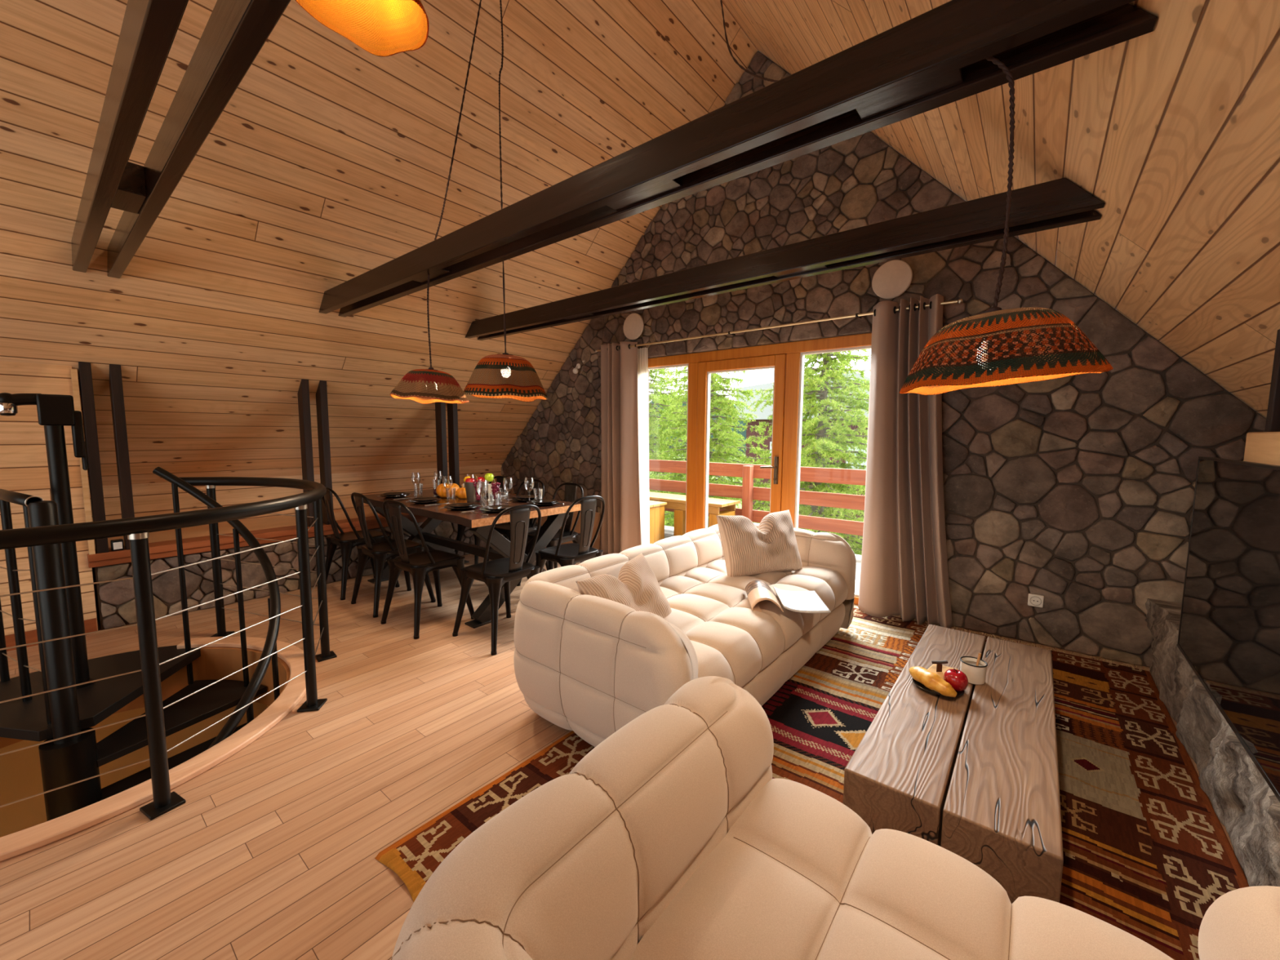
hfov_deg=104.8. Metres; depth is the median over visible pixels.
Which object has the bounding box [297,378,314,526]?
post
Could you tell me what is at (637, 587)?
throw pillow
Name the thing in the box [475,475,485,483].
apple
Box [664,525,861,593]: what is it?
deck
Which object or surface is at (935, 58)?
tie beam
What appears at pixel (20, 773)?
wall
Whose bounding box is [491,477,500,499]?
grape bunch
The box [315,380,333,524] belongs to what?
post
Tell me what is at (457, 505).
plate
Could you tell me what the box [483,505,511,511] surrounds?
plate
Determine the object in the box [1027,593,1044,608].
power outlet
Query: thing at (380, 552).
dining chair
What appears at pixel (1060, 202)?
tie beam
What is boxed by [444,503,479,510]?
dinner plate
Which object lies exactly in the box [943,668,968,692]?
apple
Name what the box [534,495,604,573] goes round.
dining chair
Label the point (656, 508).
bench
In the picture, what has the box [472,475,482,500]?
grape bunch
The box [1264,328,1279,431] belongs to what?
post
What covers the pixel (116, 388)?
post
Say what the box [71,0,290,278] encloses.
tie beam
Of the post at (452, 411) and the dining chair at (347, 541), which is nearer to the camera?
the dining chair at (347, 541)
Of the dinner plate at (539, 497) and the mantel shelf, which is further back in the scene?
the dinner plate at (539, 497)
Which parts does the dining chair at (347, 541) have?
leg, frame, leg, seat, leg, leg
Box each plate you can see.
[379,493,410,497]
[382,492,406,496]
[408,497,441,503]
[412,497,438,502]
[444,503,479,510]
[448,502,475,508]
[479,506,511,512]
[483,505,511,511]
[511,496,542,501]
[515,494,538,499]
[526,500,559,506]
[532,498,556,503]
[912,678,964,696]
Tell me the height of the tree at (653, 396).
7.304 m
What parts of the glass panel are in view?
casing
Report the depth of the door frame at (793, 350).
4.38 m
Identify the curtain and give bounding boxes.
[600,341,641,555]
[637,347,649,544]
[857,293,952,628]
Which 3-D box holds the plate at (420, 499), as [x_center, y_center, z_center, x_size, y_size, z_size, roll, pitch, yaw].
[-1.839,0.170,4.215,0.206,0.023,0.206,5,7,38]
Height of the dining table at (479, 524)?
0.821 m
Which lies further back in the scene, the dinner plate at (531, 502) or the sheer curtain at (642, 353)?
the sheer curtain at (642, 353)
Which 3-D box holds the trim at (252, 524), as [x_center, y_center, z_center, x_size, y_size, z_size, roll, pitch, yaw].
[-2.935,0.361,5.251,0.725,0.048,4.000,5,7,39]
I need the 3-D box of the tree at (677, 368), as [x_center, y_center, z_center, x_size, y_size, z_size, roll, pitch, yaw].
[1.272,-0.578,13.677,4.207,7.804,3.762,0,5,-5]
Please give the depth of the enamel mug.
2.18 m
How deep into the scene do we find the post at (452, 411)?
5.43 m
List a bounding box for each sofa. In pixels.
[391,675,1279,959]
[513,522,856,746]
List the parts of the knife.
handle, blade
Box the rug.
[374,606,1248,959]
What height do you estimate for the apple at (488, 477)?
0.080 m
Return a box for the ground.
[648,448,746,508]
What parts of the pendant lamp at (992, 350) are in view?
cord, lamp shade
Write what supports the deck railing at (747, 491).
on the deck
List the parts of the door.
lever, handle plate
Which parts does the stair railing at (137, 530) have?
post, plate, handrail, post, plate, post, plate, post, plate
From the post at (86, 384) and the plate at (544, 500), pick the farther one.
the plate at (544, 500)
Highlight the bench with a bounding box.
[648,500,666,543]
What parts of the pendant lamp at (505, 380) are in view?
cord, lamp shade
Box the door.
[695,354,786,529]
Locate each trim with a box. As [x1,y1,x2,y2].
[0,636,306,862]
[0,647,290,748]
[70,368,95,555]
[87,497,544,568]
[93,492,521,549]
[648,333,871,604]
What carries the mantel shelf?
on the wall
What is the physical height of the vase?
0.145 m
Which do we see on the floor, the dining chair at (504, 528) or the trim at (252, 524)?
the dining chair at (504, 528)
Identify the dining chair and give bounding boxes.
[322,487,399,599]
[351,492,435,617]
[380,499,474,639]
[452,504,541,655]
[454,475,509,564]
[487,478,548,570]
[516,482,584,586]
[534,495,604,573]
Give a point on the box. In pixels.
(117, 544)
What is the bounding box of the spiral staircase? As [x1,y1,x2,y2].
[0,466,280,821]
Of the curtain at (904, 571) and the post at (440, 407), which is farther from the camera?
the post at (440, 407)
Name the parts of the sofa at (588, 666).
seat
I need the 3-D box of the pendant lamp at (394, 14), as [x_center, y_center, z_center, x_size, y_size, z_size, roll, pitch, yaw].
[-1.196,-2.615,2.026,0.536,1.272,0.542,3,6,29]
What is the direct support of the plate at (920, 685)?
on the coffee table at (973, 775)
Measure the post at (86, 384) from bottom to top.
1.296 m
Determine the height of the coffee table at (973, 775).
0.290 m
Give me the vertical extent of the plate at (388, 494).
0.023 m
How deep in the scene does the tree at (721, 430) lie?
10.03 m
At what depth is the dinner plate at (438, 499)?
4.16 m
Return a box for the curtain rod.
[595,297,963,352]
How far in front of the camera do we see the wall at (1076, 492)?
3.41 m
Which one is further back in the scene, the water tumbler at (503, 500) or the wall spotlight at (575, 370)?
the wall spotlight at (575, 370)
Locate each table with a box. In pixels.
[363,488,581,628]
[648,491,740,536]
[843,624,1063,903]
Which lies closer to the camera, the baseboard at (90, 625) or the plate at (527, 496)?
the baseboard at (90, 625)
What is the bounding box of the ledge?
[1144,598,1279,886]
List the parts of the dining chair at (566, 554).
leg, leg, seat, frame, leg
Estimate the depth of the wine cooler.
4.27 m
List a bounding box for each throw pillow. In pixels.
[575,552,671,617]
[715,510,802,577]
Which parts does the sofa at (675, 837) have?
seat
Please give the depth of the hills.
128.50 m
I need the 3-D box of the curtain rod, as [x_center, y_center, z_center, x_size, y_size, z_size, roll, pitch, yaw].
[0.877,-1.336,4.475,3.476,0.036,0.117,5,7,39]
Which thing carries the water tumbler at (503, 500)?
on the dining table at (479, 524)
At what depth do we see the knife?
2.19 m
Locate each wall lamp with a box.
[623,313,644,339]
[871,259,912,298]
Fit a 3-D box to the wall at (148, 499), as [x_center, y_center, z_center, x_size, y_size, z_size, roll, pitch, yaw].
[-4.289,0.498,4.232,0.100,0.960,7.300,5,7,39]
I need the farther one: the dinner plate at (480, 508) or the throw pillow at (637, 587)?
the dinner plate at (480, 508)
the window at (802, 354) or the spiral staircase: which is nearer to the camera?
the spiral staircase
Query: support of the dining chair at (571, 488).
on the floor
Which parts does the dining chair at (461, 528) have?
leg, leg, frame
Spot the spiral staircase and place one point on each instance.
(52, 715)
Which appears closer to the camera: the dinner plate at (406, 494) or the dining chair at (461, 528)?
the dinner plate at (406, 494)
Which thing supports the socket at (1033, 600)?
attached to the power outlet at (1033, 600)
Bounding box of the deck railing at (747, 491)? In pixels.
[648,459,866,535]
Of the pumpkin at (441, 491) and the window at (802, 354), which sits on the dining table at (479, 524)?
the pumpkin at (441, 491)
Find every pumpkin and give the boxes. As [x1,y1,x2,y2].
[435,480,459,497]
[456,486,466,498]
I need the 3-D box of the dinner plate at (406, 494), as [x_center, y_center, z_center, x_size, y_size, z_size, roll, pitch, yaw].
[-2.270,0.144,4.574,0.264,0.023,0.264,5,7,39]
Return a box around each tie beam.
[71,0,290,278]
[319,0,1157,316]
[465,177,1105,340]
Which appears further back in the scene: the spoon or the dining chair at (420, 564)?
the dining chair at (420, 564)
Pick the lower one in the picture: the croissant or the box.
the croissant
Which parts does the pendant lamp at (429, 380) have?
lamp shade, cord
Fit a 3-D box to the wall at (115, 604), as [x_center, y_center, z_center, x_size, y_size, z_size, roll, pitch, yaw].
[-3.678,0.129,3.704,0.343,1.841,7.300,5,7,39]
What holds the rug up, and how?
on the floor
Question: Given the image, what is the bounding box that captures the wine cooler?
[463,480,484,502]
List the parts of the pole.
arm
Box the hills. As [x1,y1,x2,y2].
[648,391,746,452]
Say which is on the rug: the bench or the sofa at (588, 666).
the sofa at (588, 666)
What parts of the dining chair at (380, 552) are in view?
leg, frame, leg, seat, leg, leg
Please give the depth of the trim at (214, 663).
3.17 m
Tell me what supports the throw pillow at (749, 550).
on the sofa at (588, 666)
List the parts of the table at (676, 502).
leg, leg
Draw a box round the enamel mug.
[960,656,987,684]
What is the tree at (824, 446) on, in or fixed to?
on the ground
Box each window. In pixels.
[648,363,688,520]
[794,345,871,596]
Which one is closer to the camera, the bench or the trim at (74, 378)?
the trim at (74, 378)
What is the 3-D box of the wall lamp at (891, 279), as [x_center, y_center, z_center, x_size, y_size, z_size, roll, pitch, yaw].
[1.883,-1.493,3.679,0.274,0.274,0.053,5,7,39]
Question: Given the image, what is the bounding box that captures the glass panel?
[1177,456,1279,802]
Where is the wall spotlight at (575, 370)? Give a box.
[573,360,585,373]
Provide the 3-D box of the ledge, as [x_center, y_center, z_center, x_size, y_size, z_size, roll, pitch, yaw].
[2.173,1.052,1.610,0.397,0.430,3.280,5,7,39]
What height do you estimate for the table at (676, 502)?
0.575 m
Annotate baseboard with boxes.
[4,617,97,651]
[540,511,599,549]
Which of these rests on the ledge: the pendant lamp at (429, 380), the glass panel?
the glass panel
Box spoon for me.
[976,653,981,666]
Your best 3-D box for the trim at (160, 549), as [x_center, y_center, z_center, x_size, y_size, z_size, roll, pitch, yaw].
[-2.573,0.412,4.962,0.204,0.095,4.000,5,7,39]
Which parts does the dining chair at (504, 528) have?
seat, frame, leg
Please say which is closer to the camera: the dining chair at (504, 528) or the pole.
the pole
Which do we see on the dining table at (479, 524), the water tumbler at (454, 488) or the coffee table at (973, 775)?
the water tumbler at (454, 488)
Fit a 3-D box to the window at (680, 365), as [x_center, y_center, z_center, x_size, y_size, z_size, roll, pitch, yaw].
[0.278,-0.176,5.263,0.590,2.045,0.050,5,7,39]
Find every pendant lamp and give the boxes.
[295,0,428,57]
[390,0,481,404]
[463,0,547,402]
[720,0,1113,395]
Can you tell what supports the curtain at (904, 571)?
hanging from the curtain rod
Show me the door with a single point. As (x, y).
(778, 362)
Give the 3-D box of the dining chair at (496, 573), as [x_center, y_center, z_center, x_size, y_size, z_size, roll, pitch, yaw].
[-0.960,0.612,3.394,0.491,0.933,0.480,5,7,39]
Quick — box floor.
[0,546,1243,959]
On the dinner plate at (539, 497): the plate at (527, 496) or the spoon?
the plate at (527, 496)
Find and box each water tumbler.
[445,488,455,502]
[498,487,508,502]
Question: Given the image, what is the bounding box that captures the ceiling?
[0,0,1279,486]
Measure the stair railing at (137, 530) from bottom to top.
1.094 m
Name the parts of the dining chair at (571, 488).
leg, leg, seat, leg, frame, leg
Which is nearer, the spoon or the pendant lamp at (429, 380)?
the spoon
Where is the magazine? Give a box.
[745,579,831,613]
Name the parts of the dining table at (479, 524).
foot plate, leg, leg, foot plate, leg, leg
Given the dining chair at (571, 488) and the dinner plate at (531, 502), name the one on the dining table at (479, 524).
the dinner plate at (531, 502)
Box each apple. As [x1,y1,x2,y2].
[465,476,475,482]
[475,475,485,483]
[484,473,493,481]
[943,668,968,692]
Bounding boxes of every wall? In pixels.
[0,360,537,635]
[0,702,266,837]
[88,464,502,600]
[500,50,1266,667]
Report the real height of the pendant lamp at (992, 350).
3.177 m
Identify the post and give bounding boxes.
[78,361,108,553]
[109,364,134,549]
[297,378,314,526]
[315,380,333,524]
[435,397,448,485]
[447,400,459,486]
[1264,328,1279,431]
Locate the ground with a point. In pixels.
(744, 453)
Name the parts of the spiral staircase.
landing handrail, handrail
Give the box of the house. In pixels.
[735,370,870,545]
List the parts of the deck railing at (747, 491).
post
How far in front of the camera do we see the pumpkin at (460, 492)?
4.44 m
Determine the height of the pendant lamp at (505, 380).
2.463 m
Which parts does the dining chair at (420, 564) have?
leg, frame, leg, seat, leg, leg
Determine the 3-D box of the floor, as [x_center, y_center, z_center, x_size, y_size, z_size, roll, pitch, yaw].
[-1.313,1.348,2.023,8.000,0.280,7.700,5,7,39]
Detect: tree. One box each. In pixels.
[648,366,753,518]
[648,366,769,528]
[648,368,686,526]
[727,348,871,555]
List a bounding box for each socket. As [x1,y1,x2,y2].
[112,542,122,549]
[1029,595,1041,605]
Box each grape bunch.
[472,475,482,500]
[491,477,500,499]
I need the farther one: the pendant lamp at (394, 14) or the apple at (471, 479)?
the apple at (471, 479)
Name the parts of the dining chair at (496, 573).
leg, leg, seat, leg, frame, leg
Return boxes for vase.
[485,484,494,501]
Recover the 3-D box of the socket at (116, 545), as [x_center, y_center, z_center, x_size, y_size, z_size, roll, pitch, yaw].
[-3.669,0.462,3.461,0.004,0.050,0.044,5,7,39]
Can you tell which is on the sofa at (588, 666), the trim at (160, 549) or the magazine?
the magazine
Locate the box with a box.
[110,538,124,551]
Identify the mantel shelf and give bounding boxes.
[1243,431,1279,465]
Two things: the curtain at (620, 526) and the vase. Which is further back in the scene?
the curtain at (620, 526)
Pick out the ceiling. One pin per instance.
(327, 164)
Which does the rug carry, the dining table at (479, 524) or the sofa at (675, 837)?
the sofa at (675, 837)
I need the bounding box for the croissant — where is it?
[908,666,956,697]
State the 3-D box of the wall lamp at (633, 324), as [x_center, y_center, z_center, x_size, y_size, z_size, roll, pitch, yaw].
[-0.062,-1.630,5.244,0.274,0.274,0.053,5,7,39]
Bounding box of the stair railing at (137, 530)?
[0,476,337,820]
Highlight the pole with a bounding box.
[0,392,94,688]
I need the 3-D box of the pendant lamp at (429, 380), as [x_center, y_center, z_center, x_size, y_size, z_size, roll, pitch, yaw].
[-1.268,-1.718,2.978,0.447,2.473,0.524,5,7,39]
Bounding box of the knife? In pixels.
[931,660,947,671]

